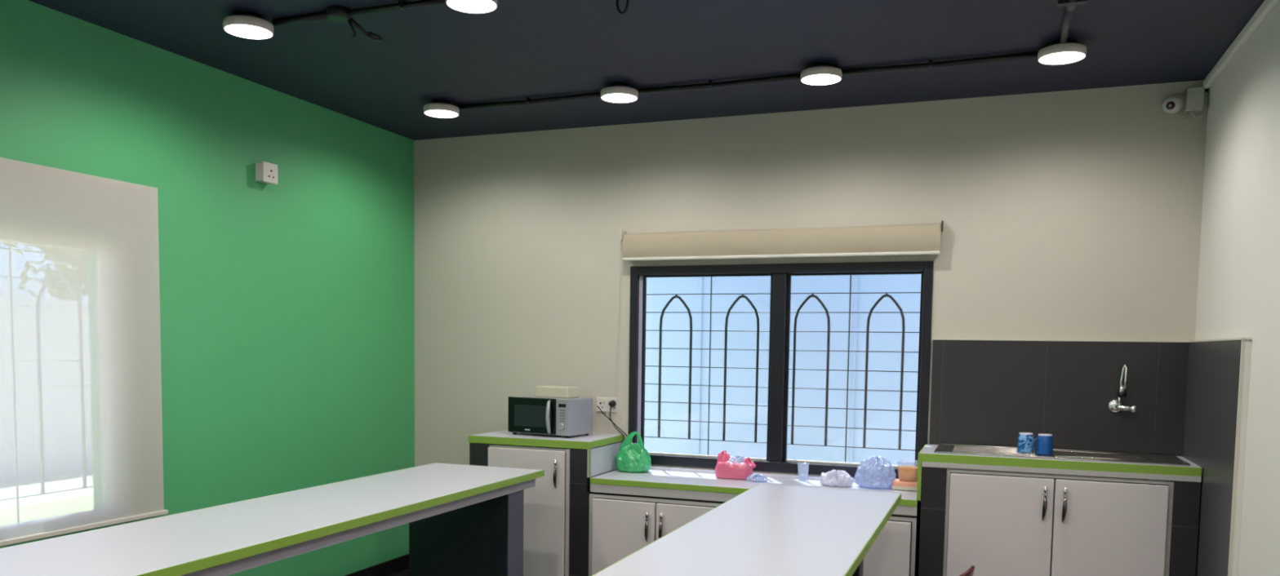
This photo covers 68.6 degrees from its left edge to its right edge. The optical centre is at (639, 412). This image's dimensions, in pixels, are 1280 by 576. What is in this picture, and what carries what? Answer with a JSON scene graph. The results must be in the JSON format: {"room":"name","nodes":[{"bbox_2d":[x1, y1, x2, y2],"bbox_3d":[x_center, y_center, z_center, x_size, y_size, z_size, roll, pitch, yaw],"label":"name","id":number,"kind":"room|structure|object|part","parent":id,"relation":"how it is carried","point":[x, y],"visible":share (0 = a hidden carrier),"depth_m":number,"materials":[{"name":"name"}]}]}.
{"room":"office pantry","nodes":[
{"label":"office pantry","id":0,"kind":"room"},
{"bbox_2d":[0,0,414,575],"bbox_3d":[-3.614,-0.059,1.336,0.180,2.930,11.087,2,4,21],"label":"wall","id":1,"kind":"structure","parent":0,"point":[287,307],"depth_m":5.03,"materials":[{"name":"green paint"}]},
{"bbox_2d":[0,157,168,546],"bbox_3d":[-2.710,-0.208,3.339,0.040,1.547,2.425,2,4,21],"label":"roller blind","id":2,"kind":"object","parent":1,"relation":"attached to","point":[81,415],"visible":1,"depth_m":4.04,"materials":[{"name":"fabric"}]},
{"bbox_2d":[255,161,277,184],"bbox_3d":[-2.019,-1.290,5.068,0.064,0.107,0.110,2,4,21],"label":"wall socket","id":3,"kind":"object","parent":1,"relation":"attached to","point":[265,172],"visible":1,"depth_m":5.03,"materials":[{"name":"white plastic"}]},
{"bbox_2d":[343,553,408,575],"bbox_3d":[-3.512,1.351,1.483,0.012,0.100,10.907,2,4,21],"label":"baseboard","id":4,"kind":"structure","parent":1,"relation":"attached to","point":[392,566],"depth_m":6.25,"materials":[{"name":"black tile"}]},
{"bbox_2d":[388,568,408,575],"bbox_3d":[-1.322,1.529,0.659,5.063,0.080,11.267,2,4,21],"label":"floor","id":5,"kind":"structure","parent":0,"point":[406,572],"depth_m":6.33,"materials":[{"name":"black tile"}]},
{"bbox_2d":[0,462,544,575],"bbox_3d":[-1.721,0.884,3.005,0.695,0.873,4.876,2,4,21],"label":"work table","id":6,"kind":"object","parent":5,"relation":"on","point":[464,520],"visible":1,"depth_m":3.80,"materials":[{"name":"white laminate"}]},
{"bbox_3d":[-1.716,0.509,2.979,0.623,0.054,4.805,2,4,21],"label":"apron rail","id":7,"kind":"part","parent":6,"relation":"part of","materials":[{"name":"laminate"}]},
{"bbox_2d":[469,441,622,575],"bbox_3d":[-0.587,0.663,5.850,0.810,0.952,0.590,2,4,21],"label":"base cabinet","id":8,"kind":"object","parent":5,"relation":"on","point":[556,510],"visible":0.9,"depth_m":5.55,"materials":[{"name":"white laminate"}]},
{"bbox_3d":[-0.686,0.673,5.624,0.510,0.902,0.018,2,4,21],"label":"door","id":9,"kind":"part","parent":8,"relation":"part of","materials":[{"name":"grey laminate"}]},
{"bbox_2d":[468,429,623,449],"bbox_3d":[-0.573,0.165,5.842,0.816,0.044,0.537,2,4,21],"label":"countertop","id":10,"kind":"structure","parent":8,"relation":"on","point":[593,440],"depth_m":5.65,"materials":[{"name":"white laminate"}]},
{"bbox_2d":[507,395,593,438],"bbox_3d":[-0.568,0.026,5.824,0.452,0.236,0.326,3,4,28],"label":"microwave","id":11,"kind":"object","parent":10,"relation":"on","point":[529,414],"visible":0.99,"depth_m":5.72,"materials":[{"name":"silver metal"}]},
{"bbox_3d":[-0.662,0.021,5.751,0.350,0.217,0.016,3,4,28],"label":"door","id":12,"kind":"part","parent":11,"relation":"part of","materials":[{"name":"black glass"}]},
{"bbox_3d":[-0.551,0.032,5.659,0.028,0.206,0.050,3,4,28],"label":"handle","id":13,"kind":"part","parent":11,"relation":"part of","materials":[{"name":"silver metal"}]},
{"bbox_2d":[535,386,578,398],"bbox_3d":[-0.512,-0.125,5.811,0.240,0.066,0.130,3,4,28],"label":"box","id":14,"kind":"object","parent":11,"relation":"on","point":[557,392],"visible":1,"depth_m":5.75,"materials":[{"name":"beige cardboard"}]},
{"bbox_3d":[-0.462,0.033,5.648,0.098,0.221,0.012,3,4,28],"label":"control panel","id":15,"kind":"part","parent":11,"relation":"part of","materials":[{"name":"silver metal"}]},
{"bbox_3d":[-0.495,0.366,5.500,0.024,0.175,0.040,2,4,21],"label":"handle","id":16,"kind":"part","parent":8,"relation":"part of","materials":[{"name":"silver metal"}]},
{"bbox_3d":[-0.212,0.677,5.740,0.014,0.951,0.530,2,4,21],"label":"panel","id":17,"kind":"part","parent":8,"relation":"part of","materials":[{"name":"white laminate"}]},
{"bbox_2d":[591,484,901,575],"bbox_3d":[0.206,0.928,2.764,0.696,0.873,3.991,2,4,21],"label":"work table","id":18,"kind":"object","parent":5,"relation":"on","point":[765,530],"visible":1,"depth_m":3.38,"materials":[{"name":"white laminate"},{"name":"black laminate"},{"name":"green plastic"}]},
{"bbox_2d":[588,492,920,575],"bbox_3d":[0.642,0.839,5.392,1.839,0.700,0.590,2,4,21],"label":"base cabinet","id":19,"kind":"object","parent":5,"relation":"on","point":[620,525],"visible":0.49,"depth_m":5.31,"materials":[{"name":"grey laminate"}]},
{"bbox_3d":[-0.098,0.828,5.409,0.386,0.638,0.018,2,4,21],"label":"door","id":20,"kind":"part","parent":19,"relation":"part of","materials":[{"name":"grey laminate"}]},
{"bbox_3d":[0.040,0.653,5.315,0.024,0.175,0.040,2,4,21],"label":"handle","id":21,"kind":"part","parent":19,"relation":"part of","materials":[{"name":"silver metal"}]},
{"bbox_3d":[0.119,0.656,5.285,0.024,0.175,0.040,2,4,21],"label":"handle","id":22,"kind":"part","parent":19,"relation":"part of","materials":[{"name":"silver metal"}]},
{"bbox_3d":[0.277,0.843,5.267,0.399,0.638,0.018,2,4,21],"label":"door","id":23,"kind":"part","parent":19,"relation":"part of","materials":[{"name":"grey laminate"}]},
{"bbox_2d":[590,466,919,515],"bbox_3d":[0.661,0.433,5.388,1.833,0.102,0.537,2,4,21],"label":"countertop","id":24,"kind":"structure","parent":19,"relation":"on","point":[658,482],"depth_m":5.36,"materials":[{"name":"white laminate"}]},
{"bbox_2d":[596,405,634,443],"bbox_3d":[-0.129,0.158,5.876,0.296,0.391,0.032,2,4,14],"label":"cable","id":25,"kind":"object","parent":24,"relation":"on","point":[597,406],"visible":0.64,"depth_m":5.88,"materials":[{"name":"grey plastic"}]},
{"bbox_2d":[615,431,651,472],"bbox_3d":[-0.040,0.241,5.758,0.219,0.248,0.176,1,4,1],"label":"bag","id":26,"kind":"object","parent":24,"relation":"on","point":[633,458],"visible":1,"depth_m":5.70,"materials":[{"name":"green plastic"}]},
{"bbox_3d":[-0.055,0.193,5.747,0.188,0.161,0.016,2,4,21],"label":"handle","id":27,"kind":"part","parent":26,"relation":"part of","materials":[{"name":"green plastic"}]},
{"bbox_3d":[-0.039,0.231,5.703,0.118,0.095,0.022,2,4,21],"label":"handle","id":28,"kind":"part","parent":26,"relation":"part of","materials":[{"name":"green plastic"}]},
{"bbox_2d":[715,450,755,479],"bbox_3d":[0.568,0.308,5.518,0.237,0.164,0.131,2,4,21],"label":"bag","id":29,"kind":"object","parent":24,"relation":"on","point":[740,468],"visible":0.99,"depth_m":5.47,"materials":[{"name":"pink plastic"}]},
{"bbox_2d":[746,473,768,481],"bbox_3d":[0.675,0.376,5.417,0.125,0.046,0.072,2,4,21],"label":"scrap","id":30,"kind":"object","parent":24,"relation":"on","point":[754,477],"visible":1,"depth_m":5.40,"materials":[{"name":"plastic"}]},
{"bbox_2d":[819,470,853,487],"bbox_3d":[1.106,0.369,5.276,0.186,0.092,0.133,2,4,15],"label":"crumpled bag","id":31,"kind":"object","parent":24,"relation":"on","point":[839,478],"visible":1,"depth_m":5.24,"materials":[{"name":"white plastic"}]},
{"bbox_2d":[854,456,896,488],"bbox_3d":[1.314,0.332,5.230,0.223,0.178,0.166,2,4,21],"label":"clear bag","id":32,"kind":"object","parent":24,"relation":"on","point":[874,472],"visible":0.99,"depth_m":5.17,"materials":[{"name":"clear plastic"}]},
{"bbox_2d":[892,479,917,491],"bbox_3d":[1.469,0.403,5.179,0.140,0.049,0.111,2,4,21],"label":"food box","id":33,"kind":"object","parent":24,"relation":"on","point":[897,484],"visible":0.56,"depth_m":5.13,"materials":[{"name":"orange plastic"}]},
{"bbox_2d":[897,466,917,481],"bbox_3d":[1.480,0.322,5.171,0.122,0.110,0.108,2,4,21],"label":"tub","id":34,"kind":"object","parent":33,"relation":"on","point":[909,473],"visible":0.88,"depth_m":5.13,"materials":[{"name":"orange plastic"}]},
{"bbox_3d":[1.203,0.881,4.917,0.401,0.638,0.018,2,4,21],"label":"door","id":35,"kind":"part","parent":19,"relation":"part of","materials":[{"name":"grey laminate"}]},
{"bbox_2d":[959,565,974,575],"bbox_3d":[0.758,0.921,3.081,0.559,0.862,0.458,4,5,41],"label":"plastic chair","id":36,"kind":"object","parent":5,"relation":"on","point":[970,571],"visible":1,"depth_m":2.97,"materials":[{"name":"plastic"}]},
{"bbox_2d":[916,461,1200,575],"bbox_3d":[2.093,0.755,4.833,1.266,0.986,0.590,2,4,21],"label":"base cabinet","id":37,"kind":"object","parent":5,"relation":"on","point":[997,526],"visible":0.9,"depth_m":4.58,"materials":[{"name":"white laminate"}]},
{"bbox_3d":[1.788,0.771,4.686,0.481,0.906,0.018,2,4,21],"label":"door","id":38,"kind":"part","parent":37,"relation":"part of","materials":[{"name":"grey laminate"}]},
{"bbox_3d":[1.971,0.447,4.565,0.024,0.175,0.040,2,4,21],"label":"handle","id":39,"kind":"part","parent":37,"relation":"part of","materials":[{"name":"silver metal"}]},
{"bbox_2d":[918,444,1201,482],"bbox_3d":[2.104,0.254,4.809,1.267,0.068,0.509,2,4,21],"label":"countertop","id":40,"kind":"structure","parent":37,"relation":"on","point":[1193,473],"depth_m":4.56,"materials":[{"name":"white laminate"}]},
{"bbox_2d":[933,443,1190,490],"bbox_3d":[2.126,0.298,4.825,1.154,0.179,0.456,2,4,21],"label":"sink","id":41,"kind":"object","parent":40,"relation":"in","point":[942,448],"visible":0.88,"depth_m":4.80,"materials":[{"name":"silver metal"}]},
{"bbox_2d":[1017,432,1033,453],"bbox_3d":[1.991,0.158,4.841,0.077,0.100,0.095,2,4,21],"label":"mug","id":42,"kind":"object","parent":41,"relation":"on","point":[1025,440],"visible":1,"depth_m":4.80,"materials":[{"name":"blue ceramic"}]},
{"bbox_2d":[1032,433,1053,454],"bbox_3d":[2.051,0.163,4.777,0.097,0.100,0.077,2,4,21],"label":"mug","id":43,"kind":"object","parent":41,"relation":"on","point":[1044,442],"visible":1,"depth_m":4.74,"materials":[{"name":"blue ceramic"}]},
{"bbox_3d":[2.011,0.166,4.769,0.030,0.064,0.010,1,4,-4],"label":"handle","id":44,"kind":"part","parent":43,"relation":"part of","materials":[{"name":"blue ceramic"}]},
{"bbox_3d":[2.127,0.217,4.819,1.150,0.005,0.447,2,4,21],"label":"plate","id":45,"kind":"part","parent":41,"relation":"part of","materials":[{"name":"silver metal"}]},
{"bbox_2d":[1051,452,1148,490],"bbox_3d":[2.326,0.311,4.761,0.420,0.169,0.280,2,4,21],"label":"basin","id":46,"kind":"object","parent":41,"relation":"in","point":[1103,455],"depth_m":4.82,"materials":[{"name":"silver metal"}]},
{"bbox_3d":[2.055,0.452,4.533,0.024,0.175,0.040,2,4,21],"label":"handle","id":47,"kind":"part","parent":37,"relation":"part of","materials":[{"name":"silver metal"}]},
{"bbox_3d":[2.245,0.789,4.513,0.486,0.906,0.018,2,4,21],"label":"door","id":48,"kind":"part","parent":37,"relation":"part of","materials":[{"name":"grey laminate"}]},
{"bbox_2d":[27,0,1264,140],"bbox_3d":[-1.278,-1.493,0.450,5.063,0.120,11.267,2,4,21],"label":"ceiling","id":49,"kind":"structure","parent":0,"point":[519,50],"depth_m":4.34,"materials":[{"name":"grey paint"}]},
{"bbox_2d":[222,11,273,39],"bbox_3d":[-1.665,-1.650,3.988,0.200,0.066,0.200,2,4,21],"label":"ceiling lamp","id":50,"kind":"object","parent":49,"relation":"attached to","point":[245,24],"visible":1,"depth_m":3.94,"materials":[{"name":"white plastic"}]},
{"bbox_2d":[224,24,272,39],"bbox_3d":[-1.665,-1.618,3.990,0.188,0.002,0.188,2,4,21],"label":"diffuser","id":51,"kind":"object","parent":50,"relation":"attached to","point":[245,31],"depth_m":3.98,"materials":[{"name":"white plastic"}]},
{"bbox_2d":[271,11,327,26],"bbox_3d":[-1.432,-1.662,3.965,0.290,0.028,0.029,2,4,22],"label":"conduit","id":52,"kind":"object","parent":49,"relation":"attached to","point":[321,15],"visible":0.81,"depth_m":3.96,"materials":[{"name":"black plastic"}]},
{"bbox_2d":[326,5,383,41],"bbox_3d":[-1.195,-1.621,3.936,0.235,0.105,0.098,-2,5,-35],"label":"junction box","id":53,"kind":"object","parent":49,"relation":"attached to","point":[337,14],"visible":0.98,"depth_m":3.90,"materials":[{"name":"black plastic"}]},
{"bbox_2d":[347,0,445,15],"bbox_3d":[-0.953,-1.645,3.792,0.530,0.030,0.038,2,4,21],"label":"conduit","id":54,"kind":"object","parent":49,"relation":"attached to","point":[402,5],"visible":0.98,"depth_m":3.79,"materials":[{"name":"black plastic"}]},
{"bbox_2d":[423,99,459,118],"bbox_3d":[-1.135,-1.738,5.362,0.200,0.066,0.200,2,4,21],"label":"ceiling lamp","id":55,"kind":"object","parent":49,"relation":"attached to","point":[441,108],"visible":1,"depth_m":5.31,"materials":[{"name":"white plastic"}]},
{"bbox_2d":[424,110,457,118],"bbox_3d":[-1.136,-1.705,5.364,0.188,0.002,0.188,2,4,21],"label":"diffuser","id":56,"kind":"object","parent":55,"relation":"attached to","point":[435,113],"depth_m":5.35,"materials":[{"name":"white plastic"}]},
{"bbox_2d":[445,0,497,13],"bbox_3d":[-0.651,-1.611,3.630,0.200,0.066,0.200,2,4,21],"label":"ceiling lamp","id":57,"kind":"object","parent":49,"relation":"attached to","point":[473,6],"visible":1,"depth_m":3.64,"materials":[{"name":"white plastic"}]},
{"bbox_2d":[454,92,600,110],"bbox_3d":[-0.597,-1.736,5.230,1.060,0.036,0.042,2,4,21],"label":"conduit","id":58,"kind":"object","parent":49,"relation":"attached to","point":[528,101],"visible":0.86,"depth_m":5.23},
{"bbox_2d":[600,82,638,102],"bbox_3d":[-0.109,-1.696,4.968,0.200,0.066,0.200,2,4,21],"label":"ceiling lamp","id":59,"kind":"object","parent":49,"relation":"attached to","point":[616,92],"visible":1,"depth_m":4.92,"materials":[{"name":"white plastic"}]},
{"bbox_2d":[601,93,636,102],"bbox_3d":[-0.110,-1.663,4.970,0.188,0.002,0.188,2,4,21],"label":"diffuser","id":60,"kind":"object","parent":59,"relation":"attached to","point":[612,98],"depth_m":4.96,"materials":[{"name":"white plastic"}]},
{"bbox_2d":[616,0,629,14],"bbox_3d":[-0.084,-1.584,3.619,0.103,0.102,0.040,2,4,21],"label":"cable loop","id":61,"kind":"object","parent":49,"relation":"hanging from","point":[617,1],"visible":1,"depth_m":3.61,"materials":[{"name":"black plastic"}]},
{"bbox_2d":[634,73,800,93],"bbox_3d":[0.414,-1.694,4.839,1.030,0.036,0.042,2,4,21],"label":"conduit","id":62,"kind":"object","parent":49,"relation":"attached to","point":[711,85],"visible":0.89,"depth_m":4.83,"materials":[{"name":"black plastic"}]},
{"bbox_2d":[800,62,842,85],"bbox_3d":[0.884,-1.654,4.575,0.200,0.066,0.200,2,4,21],"label":"ceiling lamp","id":63,"kind":"object","parent":49,"relation":"attached to","point":[818,73],"visible":1,"depth_m":4.53,"materials":[{"name":"white plastic"}]},
{"bbox_2d":[801,74,840,85],"bbox_3d":[0.884,-1.622,4.577,0.188,0.002,0.188,2,4,21],"label":"diffuser","id":64,"kind":"object","parent":63,"relation":"attached to","point":[809,79],"depth_m":4.57,"materials":[{"name":"white plastic"}]},
{"bbox_2d":[840,50,1039,75],"bbox_3d":[1.412,-1.653,4.450,1.035,0.036,0.042,2,4,21],"label":"conduit","id":65,"kind":"object","parent":49,"relation":"attached to","point":[931,64],"visible":0.86,"depth_m":4.44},
{"bbox_2d":[1037,39,1086,65],"bbox_3d":[1.885,-1.613,4.187,0.200,0.066,0.200,2,4,21],"label":"ceiling lamp","id":66,"kind":"object","parent":49,"relation":"attached to","point":[1056,53],"visible":0.99,"depth_m":4.14,"materials":[{"name":"white plastic"}]},
{"bbox_2d":[1039,51,1084,64],"bbox_3d":[1.885,-1.581,4.189,0.188,0.002,0.188,2,4,21],"label":"diffuser","id":67,"kind":"object","parent":66,"relation":"attached to","point":[1045,57],"depth_m":4.17,"materials":[{"name":"white plastic"}]},
{"bbox_2d":[1059,9,1073,43],"bbox_3d":[1.776,-1.611,3.905,0.032,0.029,0.460,2,4,21],"label":"conduit","id":68,"kind":"object","parent":49,"relation":"attached to","point":[1065,26],"visible":0.85,"depth_m":3.89,"materials":[{"name":"black plastic"}]},
{"bbox_2d":[1057,0,1088,11],"bbox_3d":[1.675,-1.589,3.634,0.106,0.044,0.100,2,4,21],"label":"joint","id":69,"kind":"object","parent":49,"relation":"attached to","point":[1070,5],"visible":1,"depth_m":3.60,"materials":[{"name":"black metal"}]},
{"bbox_2d":[1191,79,1208,119],"bbox_3d":[2.810,-1.572,4.706,0.073,0.194,0.023,2,4,13],"label":"cable","id":70,"kind":"object","parent":49,"relation":"attached to","point":[1206,92],"visible":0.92,"depth_m":4.70,"materials":[{"name":"plastic"}]},
{"bbox_2d":[413,80,1208,501],"bbox_3d":[0.672,-0.301,5.725,5.063,2.930,0.180,2,4,21],"label":"wall","id":71,"kind":"structure","parent":0,"point":[1075,214],"depth_m":5.46,"materials":[{"name":"beige paint"}]},
{"bbox_2d":[595,397,617,412],"bbox_3d":[-0.211,-0.046,5.974,0.148,0.092,0.015,2,4,21],"label":"wall socket","id":72,"kind":"object","parent":71,"relation":"attached to","point":[602,403],"visible":0.96,"depth_m":5.97,"materials":[{"name":"white plastic"}]},
{"bbox_2d":[608,400,616,407],"bbox_3d":[-0.177,-0.052,5.933,0.044,0.044,0.042,2,4,21],"label":"plug","id":73,"kind":"object","parent":72,"relation":"attached to","point":[613,403],"visible":1,"depth_m":5.92,"materials":[{"name":"black plastic"}]},
{"bbox_2d":[609,404,624,440],"bbox_3d":[-0.141,0.148,5.907,0.121,0.386,0.027,2,4,21],"label":"cable","id":74,"kind":"object","parent":73,"relation":"hanging from","point":[611,405],"visible":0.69,"depth_m":5.92,"materials":[{"name":"black rubber"}]},
{"bbox_2d":[605,411,632,444],"bbox_3d":[-0.129,0.169,5.928,0.206,0.342,0.028,3,5,29],"label":"cable","id":75,"kind":"object","parent":72,"relation":"hanging from","point":[612,425],"visible":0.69,"depth_m":5.94,"materials":[{"name":"black plastic"}]},
{"bbox_2d":[613,219,943,396],"bbox_3d":[0.751,-0.574,5.534,1.949,1.037,0.088,2,4,21],"label":"roller blind","id":76,"kind":"object","parent":71,"relation":"attached to","point":[904,239],"visible":1,"depth_m":5.44,"materials":[{"name":"beige fabric"},{"name":"white plastic"}]},
{"bbox_3d":[-0.137,-0.585,5.868,0.017,0.987,0.058,-1,5,-30],"label":"pull cord","id":77,"kind":"part","parent":76,"relation":"part of","materials":[{"name":"white plastic"}]},
{"bbox_2d":[628,261,933,479],"bbox_3d":[0.800,-0.262,5.639,1.813,1.237,0.130,2,4,21],"label":"window","id":78,"kind":"structure","parent":71,"relation":"in","point":[776,461],"depth_m":5.59,"materials":[{"name":"black metal"}]},
{"bbox_3d":[0.403,-0.280,5.771,0.831,1.120,0.020,2,4,21],"label":"sash","id":79,"kind":"part","parent":78,"relation":"part of","materials":[{"name":"black metal"}]},
{"bbox_3d":[1.237,-0.248,5.476,0.780,1.120,0.020,2,4,21],"label":"sash","id":80,"kind":"part","parent":78,"relation":"part of","materials":[{"name":"black metal"}]},
{"bbox_2d":[928,339,1189,493],"bbox_3d":[2.214,0.126,5.052,1.251,1.014,0.030,2,4,21],"label":"backsplash","id":81,"kind":"structure","parent":71,"relation":"attached to","point":[984,393],"depth_m":5.01,"materials":[{"name":"black tile"}]},
{"bbox_2d":[1107,364,1137,413],"bbox_3d":[2.508,-0.119,4.866,0.132,0.260,0.079,2,4,21],"label":"tap","id":82,"kind":"object","parent":71,"relation":"attached to","point":[1114,406],"visible":1,"depth_m":4.85,"materials":[{"name":"silver metal"}]},
{"bbox_3d":[2.502,-0.141,4.855,0.028,0.216,0.043,-2,5,-32],"label":"spout","id":83,"kind":"part","parent":82,"relation":"part of","materials":[{"name":"silver metal"}]},
{"bbox_3d":[2.547,-0.016,4.838,0.030,0.041,0.042,2,4,21],"label":"knob","id":84,"kind":"part","parent":82,"relation":"part of","materials":[{"name":"silver metal"}]},
{"bbox_2d":[1162,93,1185,114],"bbox_3d":[2.700,-1.559,4.732,0.110,0.104,0.080,2,4,21],"label":"security camera","id":85,"kind":"object","parent":71,"relation":"attached to","point":[1175,103],"visible":1,"depth_m":4.72,"materials":[{"name":"white plastic"}]},
{"bbox_2d":[1176,111,1190,119],"bbox_3d":[2.746,-1.504,4.740,0.060,0.058,0.015,2,4,21],"label":"cable","id":86,"kind":"object","parent":85,"relation":"attached to","point":[1188,113],"visible":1,"depth_m":4.74,"materials":[{"name":"plastic"}]},
{"bbox_2d":[1184,86,1204,112],"bbox_3d":[2.789,-1.571,4.716,0.078,0.113,0.045,2,4,21],"label":"cable box","id":87,"kind":"object","parent":71,"relation":"attached to","point":[1194,96],"visible":1,"depth_m":4.70,"materials":[{"name":"plastic"}]},
{"bbox_2d":[1195,0,1279,575],"bbox_3d":[0.949,0.126,-0.393,0.180,2.930,11.087,2,4,21],"label":"wall","id":88,"kind":"structure","parent":0,"point":[1238,287],"depth_m":3.75,"materials":[{"name":"paint"}]},
{"bbox_2d":[933,337,1252,575],"bbox_3d":[2.023,0.456,4.539,1.281,1.622,1.162,2,4,21],"label":"trim","id":89,"kind":"structure","parent":88,"relation":"attached to","point":[1246,345],"depth_m":3.77,"materials":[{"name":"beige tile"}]},
{"bbox_2d":[1182,339,1241,575],"bbox_3d":[2.610,0.483,4.325,0.030,1.614,1.147,2,4,21],"label":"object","id":90,"kind":"structure","parent":88,"relation":"attached to","point":[1213,366],"depth_m":4.15,"materials":[{"name":"grey tile"}]},
{"bbox_2d":[1202,0,1279,88],"bbox_3d":[0.905,-1.319,-0.372,0.028,0.048,10.907,2,4,21],"label":"trim","id":91,"kind":"structure","parent":88,"relation":"attached to","point":[1267,6],"depth_m":4.00,"materials":[{"name":"paint"}]},
{"label":"outside","id":92,"kind":"structure","parent":0,"visible":0},
{"bbox_3d":[-6.701,0.921,10.656,60.000,0.200,65.000,2,4,21],"label":"ground","id":93,"kind":"structure","parent":92,"visible":0},
{"bbox_2d":[644,274,921,466],"bbox_3d":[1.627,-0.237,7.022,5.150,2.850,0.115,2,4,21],"label":"window glass","id":94,"kind":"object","parent":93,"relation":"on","point":[908,302],"depth_m":7.14,"materials":[{"name":"clear glass"}]}
]}

